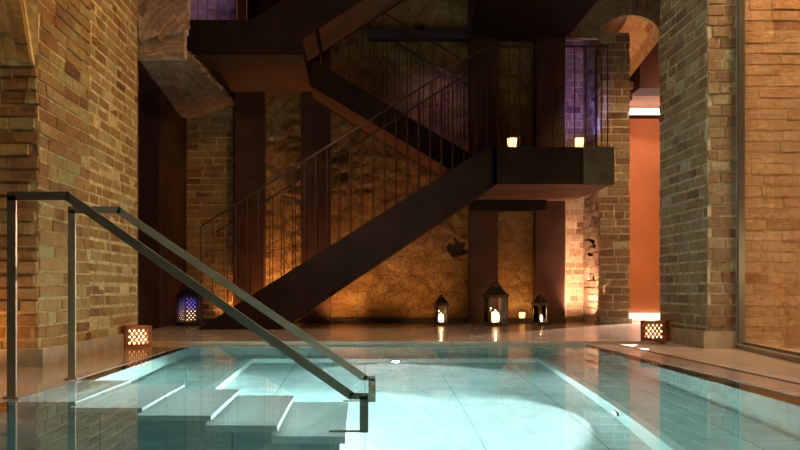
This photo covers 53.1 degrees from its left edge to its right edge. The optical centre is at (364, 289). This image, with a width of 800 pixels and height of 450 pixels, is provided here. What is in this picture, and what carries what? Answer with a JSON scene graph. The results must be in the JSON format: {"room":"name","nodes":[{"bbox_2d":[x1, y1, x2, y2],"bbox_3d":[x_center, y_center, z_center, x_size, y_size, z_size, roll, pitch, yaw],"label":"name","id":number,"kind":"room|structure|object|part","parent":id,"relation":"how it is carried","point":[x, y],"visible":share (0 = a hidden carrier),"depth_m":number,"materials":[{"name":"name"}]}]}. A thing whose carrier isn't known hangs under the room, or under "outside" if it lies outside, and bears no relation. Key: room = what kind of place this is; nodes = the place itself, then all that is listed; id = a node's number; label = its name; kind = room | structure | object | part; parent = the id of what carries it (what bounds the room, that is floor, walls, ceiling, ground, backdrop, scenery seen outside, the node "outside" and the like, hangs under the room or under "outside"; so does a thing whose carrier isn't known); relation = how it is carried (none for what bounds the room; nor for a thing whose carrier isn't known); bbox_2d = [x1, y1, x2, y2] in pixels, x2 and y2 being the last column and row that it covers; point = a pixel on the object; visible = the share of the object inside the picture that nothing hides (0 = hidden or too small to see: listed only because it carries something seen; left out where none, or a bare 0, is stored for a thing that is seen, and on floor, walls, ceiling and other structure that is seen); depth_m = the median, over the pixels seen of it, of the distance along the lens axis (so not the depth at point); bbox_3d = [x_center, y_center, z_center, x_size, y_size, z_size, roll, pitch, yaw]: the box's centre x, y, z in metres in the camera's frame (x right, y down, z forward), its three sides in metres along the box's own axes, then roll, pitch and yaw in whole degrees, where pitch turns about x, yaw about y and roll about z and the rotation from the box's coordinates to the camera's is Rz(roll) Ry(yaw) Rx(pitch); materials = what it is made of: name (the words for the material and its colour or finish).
{"room":"indoor spa pool","nodes":[
{"label":"indoor spa pool","id":0,"kind":"room"},
{"bbox_2d":[0,0,137,348],"bbox_3d":[-3.348,-2.650,6.303,2.503,6.300,2.353,0,0,0],"label":"wall","id":1,"kind":"structure","parent":0,"point":[69,119],"depth_m":5.68,"materials":[{"name":"brick"}]},
{"bbox_2d":[0,334,124,366],"bbox_3d":[-3.335,0.440,6.320,2.530,0.120,2.360,0,0,0],"label":"baseboard","id":2,"kind":"structure","parent":1,"relation":"attached to","point":[47,356],"depth_m":5.42,"materials":[{"name":"grey stone"}]},
{"bbox_2d":[137,0,186,327],"bbox_3d":[-2.575,-2.600,9.525,0.090,6.200,4.150,0,0,0],"label":"wall","id":3,"kind":"structure","parent":0,"point":[172,127],"depth_m":10.48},
{"bbox_2d":[139,68,158,328],"bbox_3d":[-2.553,-1.015,8.950,0.015,2.970,1.900,0,0,0],"label":"steel column","id":4,"kind":"structure","parent":3,"relation":"in","point":[148,90],"depth_m":9.36,"materials":[{"name":"metal"}]},
{"bbox_2d":[137,0,234,118],"bbox_3d":[-2.115,-2.594,9.528,0.790,0.827,4.201,0,0,-3],"label":"arch","id":5,"kind":"object","parent":3,"relation":"attached to","point":[164,26],"visible":0.97,"depth_m":7.87,"materials":[{"name":"brick"}]},
{"bbox_2d":[187,100,234,317],"bbox_3d":[-2.328,-1.131,11.515,0.883,3.209,0.170,0,0,0],"label":"wall","id":6,"kind":"structure","parent":0,"point":[210,137],"depth_m":11.45,"materials":[{"name":"brick"}]},
{"bbox_2d":[257,0,280,14],"bbox_3d":[-1.175,-4.314,11.275,0.638,0.942,0.350,0,0,0],"label":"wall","id":7,"kind":"structure","parent":0,"point":[262,5],"depth_m":11.10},
{"bbox_2d":[190,0,532,317],"bbox_3d":[0.062,-2.600,11.733,5.626,6.200,0.367,0,0,0],"label":"wall","id":8,"kind":"structure","parent":0,"point":[407,284],"depth_m":11.59,"materials":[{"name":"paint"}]},
{"bbox_2d":[203,318,565,322],"bbox_3d":[0.062,0.438,11.560,5.625,0.065,0.280,0,0,0],"label":"baseboard","id":9,"kind":"structure","parent":8,"relation":"attached to","point":[205,320],"depth_m":11.42,"materials":[{"name":"brown stone"}]},
{"bbox_2d":[519,312,524,317],"bbox_3d":[2.253,0.361,11.475,0.090,0.082,0.089,0,0,0],"label":"tealight holder","id":10,"kind":"object","parent":9,"relation":"on","point":[521,314],"visible":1,"depth_m":11.44,"materials":[{"name":"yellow glass"}]},
{"bbox_2d":[368,30,468,41],"bbox_3d":[0.801,-3.650,11.500,1.517,0.114,0.200,0,0,0],"label":"trim ledge","id":11,"kind":"object","parent":8,"relation":"attached to","point":[396,35],"visible":0.71,"depth_m":11.40,"materials":[{"name":"grey"}]},
{"bbox_2d":[0,319,799,402],"bbox_3d":[1.000,0.635,5.700,11.400,0.330,15.600,0,0,0],"label":"floor","id":12,"kind":"structure","parent":0,"point":[570,332],"depth_m":7.44,"materials":[{"name":"brown stone"}]},
{"bbox_2d":[122,325,151,347],"bbox_3d":[-2.002,0.404,7.000,0.231,0.185,0.231,0,0,-28],"label":"lantern","id":13,"kind":"object","parent":12,"relation":"on","point":[135,336],"visible":0.89,"depth_m":6.91,"materials":[{"name":"orange wood"}]},
{"bbox_2d":[2,191,367,399],"bbox_3d":[-0.817,0.410,3.660,1.665,1.720,0.040,0,0,0],"label":"pool handrail","id":14,"kind":"object","parent":12,"relation":"on","point":[13,197],"visible":1,"depth_m":3.65,"materials":[{"name":"silver metal"}]},
{"bbox_3d":[-1.615,0.033,3.660,0.040,0.926,0.016,0,0,0],"label":"post","id":15,"kind":"part","parent":14,"relation":"part of","materials":[{"name":"silver metal"}]},
{"bbox_3d":[-1.615,0.492,3.660,0.070,0.008,0.040,0,0,0],"label":"plate","id":16,"kind":"part","parent":14,"relation":"part of","materials":[{"name":"silver metal"}]},
{"bbox_2d":[176,283,203,325],"bbox_3d":[-2.319,0.173,10.600,0.357,0.594,0.309,0,0,-18],"label":"lantern","id":17,"kind":"object","parent":12,"relation":"on","point":[188,300],"visible":0.94,"depth_m":10.47,"materials":[{"name":"black metal"}]},
{"bbox_2d":[64,206,375,379],"bbox_3d":[-0.801,0.403,4.440,1.720,1.734,0.040,0,0,0],"label":"pool handrail","id":18,"kind":"object","parent":12,"relation":"on","point":[72,211],"visible":0.83,"depth_m":4.43,"materials":[{"name":"silver metal"}]},
{"bbox_3d":[-1.626,0.026,4.440,0.040,0.940,0.016,0,0,0],"label":"post","id":19,"kind":"part","parent":18,"relation":"part of","materials":[{"name":"silver metal"}]},
{"bbox_3d":[-1.626,0.492,4.440,0.070,0.008,0.040,0,0,0],"label":"plate","id":20,"kind":"part","parent":18,"relation":"part of","materials":[{"name":"silver metal"}]},
{"bbox_2d":[235,0,265,304],"bbox_3d":[-1.631,-2.580,11.400,0.410,6.100,0.200,0,0,0],"label":"steel column","id":21,"kind":"structure","parent":12,"relation":"on","point":[250,107],"depth_m":11.30,"materials":[{"name":"brown metal"}]},
{"bbox_2d":[301,48,330,322],"bbox_3d":[-0.699,-2.580,11.400,0.410,6.100,0.200,0,0,0],"label":"steel column","id":22,"kind":"structure","parent":12,"relation":"on","point":[315,116],"depth_m":11.30,"materials":[{"name":"brown metal"}]},
{"bbox_2d":[187,0,613,329],"bbox_3d":[0.404,-2.003,10.531,5.106,5.166,2.078,0,0,0],"label":"staircase","id":23,"kind":"structure","parent":12,"relation":"on","point":[273,52],"depth_m":9.51,"materials":[{"name":"metal"}]},
{"bbox_3d":[-1.948,-0.145,9.515,0.019,1.230,0.022,0,0,0],"label":"newel post","id":24,"kind":"part","parent":23,"relation":"part of","materials":[{"name":"brown metal"}]},
{"bbox_3d":[-0.299,-1.799,10.485,3.308,2.096,0.018,0,0,0],"label":"handrail","id":25,"kind":"part","parent":23,"relation":"part of","materials":[{"name":"brown metal"}]},
{"bbox_3d":[0.466,-1.830,9.515,4.839,2.158,0.018,0,0,0],"label":"handrail","id":26,"kind":"part","parent":23,"relation":"part of","materials":[{"name":"brown metal"}]},
{"bbox_3d":[0.395,-3.563,11.430,2.298,1.391,0.018,0,0,0],"label":"handrail","id":27,"kind":"part","parent":23,"relation":"part of","materials":[{"name":"brown metal"}]},
{"bbox_3d":[0.395,-3.563,10.535,2.298,1.391,0.018,0,0,0],"label":"handrail","id":28,"kind":"part","parent":23,"relation":"part of","materials":[{"name":"brown metal"}]},
{"bbox_2d":[507,138,516,146],"bbox_3d":[1.764,-1.760,9.600,0.116,0.117,0.114,0,0,0],"label":"tealight holder","id":29,"kind":"object","parent":23,"relation":"on","point":[512,141],"visible":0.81,"depth_m":9.55,"materials":[{"name":"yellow glass"}]},
{"bbox_2d":[575,138,583,146],"bbox_3d":[2.568,-1.760,9.600,0.116,0.117,0.114,0,0,0],"label":"tealight holder","id":30,"kind":"object","parent":23,"relation":"on","point":[579,142],"visible":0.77,"depth_m":9.55,"materials":[{"name":"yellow glass"}]},
{"bbox_3d":[2.776,-1.474,9.946,0.362,0.455,0.908,0,0,0],"label":"plate","id":31,"kind":"part","parent":23,"relation":"part of","materials":[{"name":"brown metal"}]},
{"bbox_2d":[433,292,448,324],"bbox_3d":[1.021,0.248,10.750,0.176,0.444,0.176,0,0,-6],"label":"lantern","id":32,"kind":"object","parent":12,"relation":"on","point":[440,301],"visible":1,"depth_m":10.68,"materials":[{"name":"black metal"}]},
{"bbox_2d":[438,315,443,321],"bbox_3d":[1.021,0.373,10.750,0.070,0.133,0.070,0,0,0],"label":"pillar candle","id":33,"kind":"object","parent":32,"relation":"in","point":[440,317],"visible":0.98,"depth_m":10.72,"materials":[{"name":"wax"}]},
{"bbox_3d":[1.021,0.332,10.750,0.160,0.275,0.160,0,0,-6],"label":"frame","id":34,"kind":"part","parent":32,"relation":"part of","materials":[{"name":"black metal"}]},
{"bbox_2d":[468,0,497,322],"bbox_3d":[1.681,-2.580,11.400,0.396,6.100,0.200,0,0,0],"label":"steel column","id":35,"kind":"structure","parent":12,"relation":"on","point":[482,225],"depth_m":11.30,"materials":[{"name":"brown metal"}]},
{"bbox_2d":[482,278,509,325],"bbox_3d":[1.737,0.156,10.650,0.297,0.628,0.297,0,0,-7],"label":"lantern","id":36,"kind":"object","parent":12,"relation":"on","point":[495,290],"visible":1,"depth_m":10.58,"materials":[{"name":"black metal"}]},
{"bbox_2d":[492,310,498,321],"bbox_3d":[1.737,0.353,10.650,0.092,0.174,0.092,0,0,0],"label":"pillar candle","id":37,"kind":"object","parent":36,"relation":"in","point":[495,315],"visible":0.81,"depth_m":10.61,"materials":[{"name":"wax"}]},
{"bbox_3d":[1.737,0.278,10.650,0.270,0.384,0.270,0,0,-7],"label":"frame","id":38,"kind":"part","parent":36,"relation":"part of","materials":[{"name":"black metal"}]},
{"bbox_2d":[531,292,548,324],"bbox_3d":[2.352,0.248,10.750,0.170,0.443,0.170,0,0,-29],"label":"lantern","id":39,"kind":"object","parent":12,"relation":"on","point":[539,305],"visible":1,"depth_m":10.71,"materials":[{"name":"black metal"}]},
{"bbox_3d":[2.352,0.332,10.750,0.155,0.275,0.155,0,0,-29],"label":"frame","id":40,"kind":"part","parent":39,"relation":"part of","materials":[{"name":"black metal"}]},
{"bbox_2d":[533,38,564,322],"bbox_3d":[2.620,-2.580,11.400,0.410,6.100,0.200,0,0,0],"label":"steel column","id":41,"kind":"structure","parent":12,"relation":"on","point":[549,225],"depth_m":11.30,"materials":[{"name":"brown metal"}]},
{"bbox_2d":[585,33,631,322],"bbox_3d":[3.506,-1.585,11.550,0.520,4.110,0.540,0,0,0],"label":"wall pier","id":42,"kind":"object","parent":12,"relation":"on","point":[614,200],"visible":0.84,"depth_m":11.31,"materials":[{"name":"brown brick"}]},
{"bbox_2d":[629,313,659,318],"bbox_3d":[4.600,0.425,13.155,1.200,0.090,0.070,0,0,0],"label":"lamp","id":43,"kind":"object","parent":12,"relation":"on","point":[631,315],"visible":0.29,"depth_m":13.12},
{"bbox_2d":[640,320,669,341],"bbox_3d":[2.700,0.378,7.440,0.221,0.185,0.221,0,0,32],"label":"lantern","id":44,"kind":"object","parent":12,"relation":"on","point":[650,330],"visible":1,"depth_m":7.36,"materials":[{"name":"orange wood"}]},
{"bbox_2d":[447,40,565,317],"bbox_3d":[1.000,-2.600,12.625,11.400,6.400,1.750,0,0,0],"label":"wall","id":45,"kind":"structure","parent":0,"point":[457,248],"depth_m":11.75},
{"bbox_2d":[473,0,596,41],"bbox_3d":[2.192,-3.715,10.390,1.338,0.300,2.180,0,0,0],"label":"landing","id":46,"kind":"structure","parent":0,"point":[504,20],"depth_m":10.50,"materials":[{"name":"metal"}]},
{"bbox_2d":[566,36,599,321],"bbox_3d":[3.115,-2.600,11.908,0.410,6.200,1.385,0,0,0],"label":"wall","id":47,"kind":"structure","parent":0,"point":[579,263],"depth_m":11.99,"materials":[{"name":"grey brick"}]},
{"bbox_2d":[564,0,659,64],"bbox_3d":[4.596,-2.615,11.242,3.607,6.170,0.116,0,0,0],"label":"wall","id":48,"kind":"structure","parent":0,"point":[601,12],"depth_m":11.20,"materials":[{"name":"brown brick"}]},
{"bbox_2d":[629,42,659,100],"bbox_3d":[4.682,-3.691,12.650,0.953,1.320,0.500,0,0,0],"label":"wall","id":49,"kind":"structure","parent":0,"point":[645,78],"depth_m":12.40,"materials":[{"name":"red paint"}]},
{"bbox_2d":[629,119,659,312],"bbox_3d":[4.850,-1.192,13.250,2.300,3.324,0.100,0,0,0],"label":"wall","id":50,"kind":"structure","parent":0,"point":[644,182],"depth_m":13.20,"materials":[{"name":"orange paint"}]},
{"bbox_2d":[629,115,659,118],"bbox_3d":[4.675,-2.842,13.125,1.450,0.030,0.130,0,0,0],"label":"trim","id":51,"kind":"structure","parent":50,"relation":"attached to","point":[630,116],"depth_m":13.06,"materials":[{"name":"metal"}]},
{"bbox_2d":[629,108,659,114],"bbox_3d":[4.600,-2.918,13.145,1.200,0.115,0.090,0,0,0],"label":"lamp","id":52,"kind":"object","parent":50,"relation":"attached to","point":[633,111],"visible":0.29,"depth_m":13.10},
{"bbox_2d":[629,82,659,107],"bbox_3d":[4.850,-3.031,13.050,2.300,0.552,0.700,0,0,0],"label":"ceiling","id":53,"kind":"structure","parent":0,"point":[637,101],"depth_m":13.12,"materials":[{"name":"pink paint"}]},
{"bbox_2d":[586,344,799,396],"bbox_3d":[2.150,0.648,4.120,0.240,0.304,6.440,0,0,0],"label":"coping","id":54,"kind":"object","parent":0,"point":[767,383],"visible":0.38,"depth_m":4.93},
{"bbox_2d":[659,0,735,330],"bbox_3d":[4.742,-2.650,7.308,3.716,6.300,1.114,0,0,0],"label":"brick pillar","id":55,"kind":"structure","parent":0,"point":[683,23],"depth_m":6.95,"materials":[{"name":"grey brick"}]},
{"bbox_2d":[670,327,735,348],"bbox_3d":[3.025,0.425,7.310,0.350,0.150,1.160,0,0,0],"label":"baseboard","id":56,"kind":"structure","parent":55,"relation":"attached to","point":[687,337],"depth_m":6.75,"materials":[{"name":"grey stone"}]},
{"bbox_2d":[736,0,799,362],"bbox_3d":[2.795,-2.600,4.169,0.085,6.200,5.202,0,0,8],"label":"window","id":57,"kind":"structure","parent":55,"relation":"in","point":[784,354],"depth_m":6.68,"materials":[{"name":"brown metal"}]},
{"bbox_2d":[745,0,799,347],"bbox_3d":[4.848,-2.600,6.773,3.305,6.209,0.034,0,0,0],"label":"wall","id":58,"kind":"structure","parent":0,"point":[772,27],"depth_m":6.76,"materials":[{"name":"brick"}]},
{"bbox_3d":[4.868,-1.765,12.250,2.264,4.470,1.900,0,0,0],"label":"wall","id":59,"kind":"structure","parent":0,"visible":0},
{"bbox_2d":[601,16,658,76],"bbox_3d":[3.710,-3.655,11.800,0.868,0.790,1.109,0,0,0],"label":"vault","id":60,"kind":"object","parent":59,"relation":"attached to","point":[644,36],"visible":0.48,"depth_m":11.57,"materials":[{"name":"brick"}]},
{"bbox_3d":[0.210,1.500,4.120,3.940,2.000,6.740,0,0,0],"label":"wall","id":61,"kind":"structure","parent":0,"visible":0},
{"bbox_2d":[0,344,799,449],"bbox_3d":[0.210,1.225,4.120,3.740,1.450,6.540,0,0,0],"label":"water","id":62,"kind":"object","parent":61,"relation":"in","point":[192,396],"visible":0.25,"depth_m":3.49,"materials":[{"name":"teal liquid"}]}
]}

